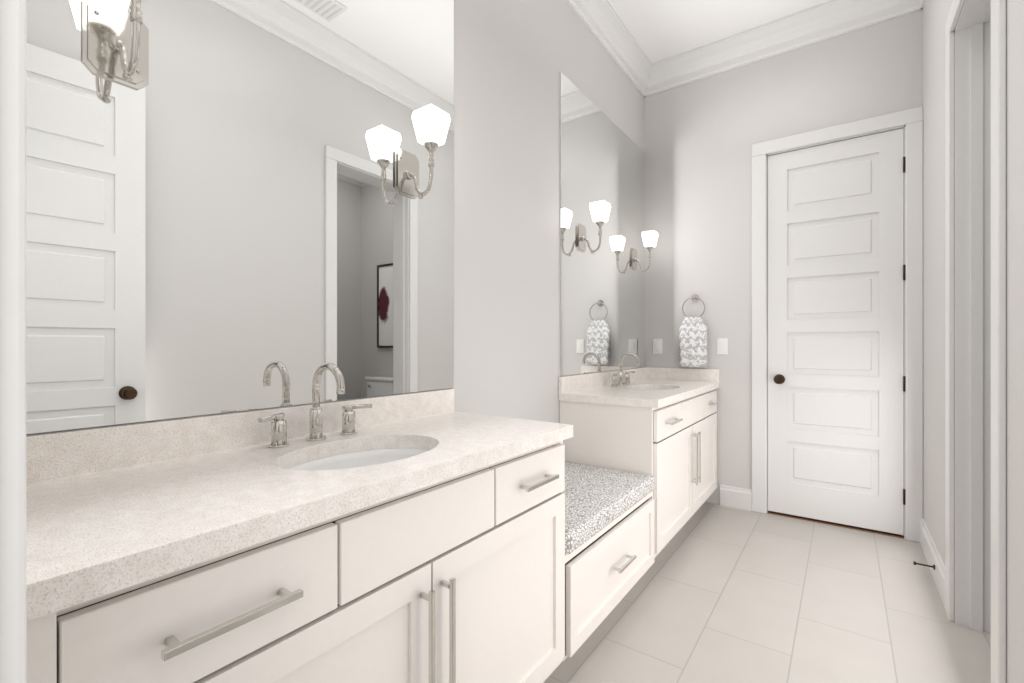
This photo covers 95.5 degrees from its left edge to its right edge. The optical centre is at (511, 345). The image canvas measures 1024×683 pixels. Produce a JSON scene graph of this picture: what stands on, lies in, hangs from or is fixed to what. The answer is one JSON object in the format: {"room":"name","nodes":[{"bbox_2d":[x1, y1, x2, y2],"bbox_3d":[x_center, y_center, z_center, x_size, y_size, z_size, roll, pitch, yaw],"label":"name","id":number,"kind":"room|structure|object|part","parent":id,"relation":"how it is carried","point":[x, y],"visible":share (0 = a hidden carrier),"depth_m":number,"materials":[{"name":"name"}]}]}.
{"room":"bathroom","nodes":[
{"label":"bathroom","id":0,"kind":"room"},
{"bbox_2d":[27,0,643,434],"bbox_3d":[-0.422,-0.500,1.729,0.120,3.300,5.120,0,0,36],"label":"wall","id":1,"kind":"structure","parent":0,"point":[513,58],"depth_m":2.23,"materials":[{"name":"paint"}]},
{"bbox_2d":[27,0,453,433],"bbox_3d":[-0.627,-0.674,1.334,0.004,1.692,1.341,0,0,36],"label":"mirror","id":2,"kind":"object","parent":1,"relation":"attached to","point":[223,216],"visible":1,"depth_m":1.21,"materials":[{"name":"clear glass"}]},
{"bbox_2d":[82,0,148,89],"bbox_3d":[-0.787,-0.691,0.957,0.172,0.288,0.112,0,0,36],"label":"sconce","id":3,"kind":"object","parent":2,"relation":"attached to","point":[115,43],"visible":1,"depth_m":0.98,"materials":[{"name":"silver metal"}]},
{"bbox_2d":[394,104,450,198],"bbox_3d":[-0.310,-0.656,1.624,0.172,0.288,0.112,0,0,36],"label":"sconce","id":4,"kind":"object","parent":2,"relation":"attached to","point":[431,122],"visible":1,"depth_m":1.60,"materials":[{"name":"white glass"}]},
{"bbox_3d":[-0.278,-0.746,1.601,0.094,0.109,0.094,0,0,36],"label":"lamp shade","id":5,"kind":"part","parent":4,"relation":"part of","materials":[{"name":"white glass"}]},
{"bbox_2d":[560,72,644,375],"bbox_3d":[0.659,-0.674,3.130,0.004,1.692,1.338,0,0,36],"label":"mirror","id":6,"kind":"object","parent":1,"relation":"attached to","point":[602,294],"visible":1,"depth_m":2.98,"materials":[{"name":"clear glass"}]},
{"bbox_2d":[576,200,610,253],"bbox_3d":[0.482,-0.681,2.730,0.172,0.288,0.112,0,0,36],"label":"sconce","id":7,"kind":"object","parent":6,"relation":"attached to","point":[600,211],"visible":1,"depth_m":2.70,"materials":[{"name":"white glass"}]},
{"bbox_3d":[0.513,-0.770,2.707,0.094,0.109,0.094,0,0,36],"label":"lamp shade","id":8,"kind":"part","parent":7,"relation":"part of","materials":[{"name":"white glass"}]},
{"bbox_2d":[631,230,657,271],"bbox_3d":[0.976,-0.681,3.421,0.172,0.288,0.112,0,0,36],"label":"sconce","id":9,"kind":"object","parent":6,"relation":"attached to","point":[649,238],"visible":1,"depth_m":3.39,"materials":[{"name":"white glass"}]},
{"bbox_3d":[1.008,-0.770,3.398,0.094,0.109,0.094,0,0,36],"label":"lamp shade","id":10,"kind":"part","parent":9,"relation":"part of","materials":[{"name":"white glass"}]},
{"bbox_2d":[566,0,653,96],"bbox_3d":[0.048,-2.055,2.207,0.088,0.190,3.555,0,0,36],"label":"crown molding","id":11,"kind":"structure","parent":1,"relation":"attached to","point":[609,30],"depth_m":3.13,"materials":[{"name":"white wood"}]},
{"bbox_2d":[608,0,828,63],"bbox_3d":[1.017,-2.200,0.699,4.020,0.100,5.120,0,0,36],"label":"ceiling","id":12,"kind":"structure","parent":0,"point":[659,30],"depth_m":3.06,"materials":[{"name":"paint"}]},
{"bbox_2d":[544,502,990,682],"bbox_3d":[1.017,1.198,0.699,4.020,0.105,5.120,0,0,36],"label":"floor","id":13,"kind":"structure","parent":0,"point":[717,593],"depth_m":1.97,"materials":[{"name":"tile"}]},
{"bbox_2d":[27,352,719,682],"bbox_3d":[0.249,0.598,2.064,0.576,1.104,3.550,0,0,36],"label":"vanity unit","id":14,"kind":"object","parent":13,"relation":"on","point":[426,537],"visible":0.98,"depth_m":1.01,"materials":[{"name":"paint"}]},
{"bbox_2d":[644,9,922,503],"bbox_3d":[2.606,-0.500,2.660,3.720,3.300,0.160,0,0,36],"label":"wall","id":15,"kind":"structure","parent":0,"point":[702,136],"depth_m":3.31,"materials":[{"name":"paint"}]},
{"bbox_2d":[653,339,661,353],"bbox_3d":[1.129,0.010,3.613,0.072,0.116,0.008,0,0,36],"label":"switch plate","id":16,"kind":"object","parent":15,"relation":"attached to","point":[657,346],"visible":1,"depth_m":3.61,"materials":[{"name":"plastic"}]},
{"bbox_2d":[679,294,706,367],"bbox_3d":[1.338,-0.106,3.426,0.193,0.540,0.070,0,0,36],"label":"towel ring","id":17,"kind":"object","parent":15,"relation":"attached to","point":[692,342],"visible":0.98,"depth_m":3.40,"materials":[{"name":"grey fabric"}]},
{"bbox_2d":[717,338,727,354],"bbox_3d":[1.512,0.010,3.340,0.072,0.116,0.008,0,0,36],"label":"switch plate","id":18,"kind":"object","parent":15,"relation":"attached to","point":[722,346],"visible":1,"depth_m":3.34,"materials":[{"name":"plastic"}]},
{"bbox_2d":[650,0,905,94],"bbox_3d":[1.692,-2.055,3.162,1.470,0.190,0.088,0,0,36],"label":"crown molding","id":19,"kind":"structure","parent":15,"relation":"attached to","point":[829,19],"depth_m":3.12,"materials":[{"name":"white wood"}]},
{"bbox_2d":[768,128,904,534],"bbox_3d":[2.030,-0.080,2.954,0.720,2.420,0.106,0,0,36],"label":"closet door","id":20,"kind":"structure","parent":15,"relation":"in","point":[836,376],"depth_m":2.95,"materials":[{"name":"white wood"}]},
{"bbox_2d":[923,0,1023,682],"bbox_3d":[1.400,-0.500,1.165,0.180,3.300,3.675,0,0,36],"label":"wall","id":21,"kind":"structure","parent":0,"point":[935,14],"depth_m":1.31,"materials":[{"name":"paint"}]},
{"bbox_2d":[902,0,924,13],"bbox_3d":[1.326,-2.055,1.292,0.088,0.190,3.555,0,0,36],"label":"crown molding","id":22,"kind":"structure","parent":21,"relation":"attached to","point":[911,6],"depth_m":2.73,"materials":[{"name":"white wood"}]},
{"bbox_2d":[920,518,944,607],"bbox_3d":[2.133,1.077,2.360,0.020,0.145,0.880,0,0,36],"label":"baseboard","id":23,"kind":"structure","parent":21,"relation":"attached to","point":[936,565],"depth_m":2.29,"materials":[{"name":"white wood"}]}
]}

